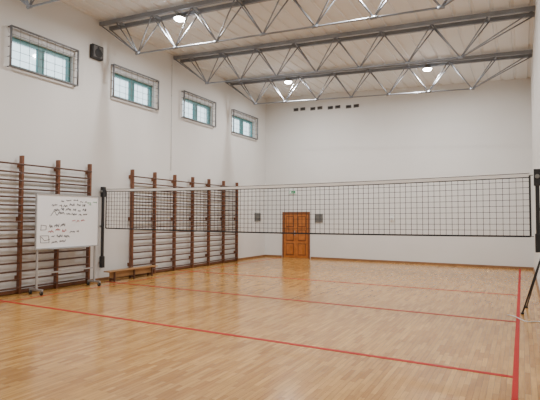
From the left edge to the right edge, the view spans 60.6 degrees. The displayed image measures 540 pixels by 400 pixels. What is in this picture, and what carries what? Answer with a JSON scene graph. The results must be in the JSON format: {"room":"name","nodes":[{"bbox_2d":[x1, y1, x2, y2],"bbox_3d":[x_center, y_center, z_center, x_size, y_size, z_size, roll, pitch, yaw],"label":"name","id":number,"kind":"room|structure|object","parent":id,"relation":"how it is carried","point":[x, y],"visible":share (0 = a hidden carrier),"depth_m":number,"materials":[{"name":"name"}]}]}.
{"room":"school gymnasium","nodes":[
{"label":"school gymnasium","id":0,"kind":"room"},
{"bbox_2d":[0,0,265,291],"bbox_3d":[-4.947,-1.365,11.929,0.300,7.200,19.900,-1,-2,29],"label":"wall","id":1,"kind":"structure","parent":0,"point":[44,120],"depth_m":12.77,"materials":[{"name":"paint"}]},
{"bbox_2d":[12,37,69,81],"bbox_3d":[-5.425,-3.282,10.967,0.220,0.725,1.620,-1,-2,29],"label":"window","id":2,"kind":"structure","parent":1,"relation":"in","point":[39,62],"depth_m":11.02,"materials":[{"name":"teal"}]},
{"bbox_2d":[7,24,78,86],"bbox_3d":[-5.295,-3.352,10.899,0.134,0.938,1.788,-1,-2,29],"label":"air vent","id":3,"kind":"object","parent":1,"relation":"in","point":[11,30],"visible":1,"depth_m":10.80,"materials":[{"name":"grey metal"}]},
{"bbox_2d":[0,155,91,295],"bbox_3d":[-5.552,0.540,10.246,0.189,3.060,3.750,-1,-2,29],"label":"wall bars","id":4,"kind":"object","parent":1,"relation":"attached to","point":[18,278],"visible":0.79,"depth_m":10.38,"materials":[{"name":"brown wood"}]},
{"bbox_2d":[90,43,103,60],"bbox_3d":[-4.580,-3.905,12.223,0.140,0.360,0.350,-1,-2,29],"label":"loudspeaker","id":5,"kind":"object","parent":1,"relation":"attached to","point":[96,52],"visible":1,"depth_m":12.15,"materials":[{"name":"black plastic"}]},
{"bbox_2d":[99,187,105,267],"bbox_3d":[-4.466,0.721,12.274,0.150,2.140,0.150,-1,-2,29],"label":"net post","id":6,"kind":"object","parent":1,"relation":"attached to","point":[102,190],"visible":1,"depth_m":12.24,"materials":[{"name":"black metal"}]},
{"bbox_2d":[114,73,151,106],"bbox_3d":[-4.027,-3.180,13.529,0.220,0.725,1.660,-1,-2,29],"label":"window","id":7,"kind":"structure","parent":1,"relation":"in","point":[131,81],"depth_m":13.58,"materials":[{"name":"teal"}]},
{"bbox_2d":[1,255,264,295],"bbox_3d":[-4.815,2.090,11.720,0.025,0.080,19.300,-1,-2,29],"label":"baseboard","id":8,"kind":"structure","parent":1,"relation":"attached to","point":[103,278],"depth_m":12.99,"materials":[{"name":"brown wood"}]},
{"bbox_2d":[110,64,158,110],"bbox_3d":[-3.898,-3.250,13.461,0.134,0.938,1.828,-1,-2,29],"label":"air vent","id":9,"kind":"object","parent":1,"relation":"in","point":[114,68],"visible":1,"depth_m":13.38,"materials":[{"name":"grey metal"}]},
{"bbox_2d":[171,58,172,157],"bbox_3d":[-3.172,-2.773,14.892,0.024,3.650,0.030,-1,-2,29],"label":"conduit","id":10,"kind":"object","parent":1,"relation":"attached to","point":[172,58],"visible":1,"depth_m":14.87,"materials":[{"name":"grey"}]},
{"bbox_2d":[127,169,237,275],"bbox_3d":[-2.637,0.752,15.589,0.189,3.060,5.590,-1,-2,29],"label":"wall bars","id":11,"kind":"object","parent":1,"relation":"attached to","point":[154,179],"visible":0.82,"depth_m":14.84,"materials":[{"name":"brown wood"}]},
{"bbox_2d":[185,98,209,123],"bbox_3d":[-2.581,-3.075,16.178,0.220,0.725,1.680,-1,-2,29],"label":"window","id":12,"kind":"structure","parent":1,"relation":"in","point":[186,100],"depth_m":16.24,"materials":[{"name":"teal"}]},
{"bbox_2d":[181,90,215,127],"bbox_3d":[-2.452,-3.145,16.110,0.134,0.938,1.848,-1,-2,29],"label":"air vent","id":13,"kind":"object","parent":1,"relation":"in","point":[184,93],"visible":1,"depth_m":15.98,"materials":[{"name":"grey metal"}]},
{"bbox_2d":[232,116,251,136],"bbox_3d":[-1.133,-2.970,18.832,0.220,0.725,1.730,-1,-2,29],"label":"window","id":14,"kind":"structure","parent":1,"relation":"in","point":[241,121],"depth_m":18.87,"materials":[{"name":"teal"}]},
{"bbox_2d":[231,109,257,139],"bbox_3d":[-1.004,-3.039,18.764,0.134,0.938,1.898,-1,-2,29],"label":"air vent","id":15,"kind":"object","parent":1,"relation":"in","point":[233,112],"visible":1,"depth_m":18.67,"materials":[{"name":"grey metal"}]},
{"bbox_2d":[254,213,260,220],"bbox_3d":[-0.517,0.723,19.631,0.045,0.360,0.500,-1,-2,29],"label":"air vent","id":16,"kind":"object","parent":1,"relation":"in","point":[256,217],"visible":0.91,"depth_m":19.60,"materials":[{"name":"grey metal"}]},
{"bbox_2d":[0,256,539,399],"bbox_3d":[-0.346,2.127,9.280,10.807,0.150,19.900,-1,-2,29],"label":"floor","id":17,"kind":"structure","parent":0,"point":[46,353],"depth_m":6.63,"materials":[{"name":"brown wood"}]},
{"bbox_2d":[29,193,100,294],"bbox_3d":[-4.735,0.986,10.780,0.470,2.215,1.690,-1,-2,29],"label":"whiteboard","id":18,"kind":"object","parent":17,"relation":"on","point":[62,221],"visible":1,"depth_m":10.68,"materials":[{"name":"white plastic"}]},
{"bbox_2d":[104,265,157,281],"bbox_3d":[-3.809,2.028,12.770,0.230,0.290,1.800,-1,-2,29],"label":"bench","id":19,"kind":"object","parent":17,"relation":"on","point":[113,274],"visible":1,"depth_m":12.67,"materials":[{"name":"brown wood"}]},
{"bbox_2d":[0,257,520,399],"bbox_3d":[-0.138,2.072,9.836,9.602,0.003,17.970,-1,-2,29],"label":"court lines","id":20,"kind":"object","parent":17,"relation":"on","point":[515,376],"visible":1,"depth_m":7.17,"materials":[{"name":"red paint"}]},
{"bbox_2d":[507,314,539,321],"bbox_3d":[4.231,2.000,7.754,0.201,0.016,0.669,1,-2,-25],"label":"cable","id":21,"kind":"object","parent":17,"relation":"on","point":[507,314],"visible":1,"depth_m":7.63,"materials":[{"name":"white plastic"}]},
{"bbox_2d":[521,259,539,313],"bbox_3d":[4.509,1.451,7.921,0.072,1.130,0.677,0,-2,-2],"label":"pole","id":22,"kind":"object","parent":17,"relation":"on","point":[522,312],"visible":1,"depth_m":7.95,"materials":[{"name":"black metal"}]},
{"bbox_2d":[525,265,539,307],"bbox_3d":[4.796,1.520,8.375,0.062,1.028,0.896,0,-2,12],"label":"pole","id":23,"kind":"object","parent":17,"relation":"on","point":[539,265],"visible":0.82,"depth_m":8.48,"materials":[{"name":"black metal"}]},
{"bbox_2d":[59,0,534,97],"bbox_3d":[-0.247,-4.706,9.498,10.780,0.724,19.800,-1,-2,29],"label":"ceiling","id":24,"kind":"structure","parent":0,"point":[519,38],"depth_m":12.83,"materials":[{"name":"white metal"}]},
{"bbox_2d":[20,0,58,8],"bbox_3d":[-1.441,-4.233,7.474,10.212,1.443,0.410,-1,-2,29],"label":"roof truss","id":25,"kind":"object","parent":24,"relation":"attached to","point":[27,3],"visible":1,"depth_m":9.28,"materials":[{"name":"metal"}]},
{"bbox_2d":[99,0,453,54],"bbox_3d":[-0.004,-4.128,10.106,10.212,1.443,0.410,-1,-2,29],"label":"roof truss","id":26,"kind":"object","parent":24,"relation":"attached to","point":[195,11],"visible":1,"depth_m":10.92,"materials":[{"name":"metal"}]},
{"bbox_2d":[173,11,185,21],"bbox_3d":[-2.219,-4.491,11.329,0.351,0.165,0.278,1,-2,-25],"label":"ceiling lamp","id":27,"kind":"object","parent":26,"relation":"hanging from","point":[178,17],"visible":0.99,"depth_m":11.26,"materials":[{"name":"grey metal"}]},
{"bbox_2d":[173,5,534,84],"bbox_3d":[1.432,-4.024,12.738,10.212,1.443,0.410,-1,-2,29],"label":"roof truss","id":28,"kind":"object","parent":24,"relation":"attached to","point":[488,17],"visible":0.99,"depth_m":12.13,"materials":[{"name":"metal"}]},
{"bbox_2d":[225,49,532,104],"bbox_3d":[2.868,-3.919,15.370,10.212,1.443,0.410,-1,-2,29],"label":"roof truss","id":29,"kind":"object","parent":24,"relation":"attached to","point":[520,55],"visible":0.98,"depth_m":14.77,"materials":[{"name":"metal"}]},
{"bbox_2d":[284,77,291,83],"bbox_3d":[0.653,-4.282,16.593,0.351,0.165,0.278,1,-2,-25],"label":"ceiling lamp","id":30,"kind":"object","parent":29,"relation":"hanging from","point":[287,81],"visible":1,"depth_m":16.51,"materials":[{"name":"grey metal"}]},
{"bbox_2d":[423,63,431,70],"bbox_3d":[4.867,-4.090,14.286,0.351,0.165,0.278,1,-2,-25],"label":"ceiling lamp","id":31,"kind":"object","parent":29,"relation":"hanging from","point":[427,67],"visible":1,"depth_m":14.19,"materials":[{"name":"grey metal"}]},
{"bbox_2d":[265,77,533,266],"bbox_3d":[4.357,-1.104,18.013,10.807,7.200,0.300,-1,-2,29],"label":"wall","id":32,"kind":"structure","parent":0,"point":[486,129],"depth_m":17.31,"materials":[{"name":"paint"}]},
{"bbox_2d":[282,212,309,258],"bbox_3d":[1.086,1.472,19.470,1.270,1.940,0.090,-1,-2,29],"label":"door","id":33,"kind":"structure","parent":32,"relation":"in","point":[293,245],"depth_m":19.48,"materials":[{"name":"brown wood"}]},
{"bbox_2d":[316,214,322,222],"bbox_3d":[2.009,0.748,19.024,0.360,0.360,0.045,-1,-2,29],"label":"air vent","id":34,"kind":"object","parent":32,"relation":"in","point":[319,217],"visible":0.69,"depth_m":19.00,"materials":[{"name":"grey metal"}]},
{"bbox_2d":[265,255,532,269],"bbox_3d":[4.279,2.348,17.733,10.182,0.080,0.025,-1,-2,29],"label":"baseboard","id":35,"kind":"structure","parent":32,"relation":"attached to","point":[347,259],"depth_m":17.02,"materials":[{"name":"brown wood"}]},
{"bbox_2d":[531,0,539,288],"bbox_3d":[4.278,-1.526,6.902,0.300,7.200,19.900,-1,-2,29],"label":"wall","id":36,"kind":"structure","parent":0,"point":[535,66],"depth_m":10.96,"materials":[{"name":"paint"}]},
{"bbox_2d":[533,169,539,252],"bbox_3d":[4.365,0.173,7.477,0.150,1.350,0.150,-1,-2,29],"label":"net post","id":37,"kind":"object","parent":36,"relation":"attached to","point":[536,172],"visible":1,"depth_m":7.46,"materials":[{"name":"black metal"}]},
{"bbox_2d":[105,173,533,236],"bbox_3d":[-0.049,0.172,9.886,9.892,1.084,0.014,-1,-2,29],"label":"net","id":38,"kind":"object","parent":37,"relation":"attached to","point":[518,175],"visible":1,"depth_m":9.21,"materials":[{"name":"black fabric"}]},
{"bbox_2d":[533,267,539,297],"bbox_3d":[4.118,1.934,6.838,0.025,0.080,19.275,-1,-2,29],"label":"baseboard","id":39,"kind":"structure","parent":36,"relation":"attached to","point":[533,267],"depth_m":11.16,"materials":[{"name":"brown wood"}]}
]}

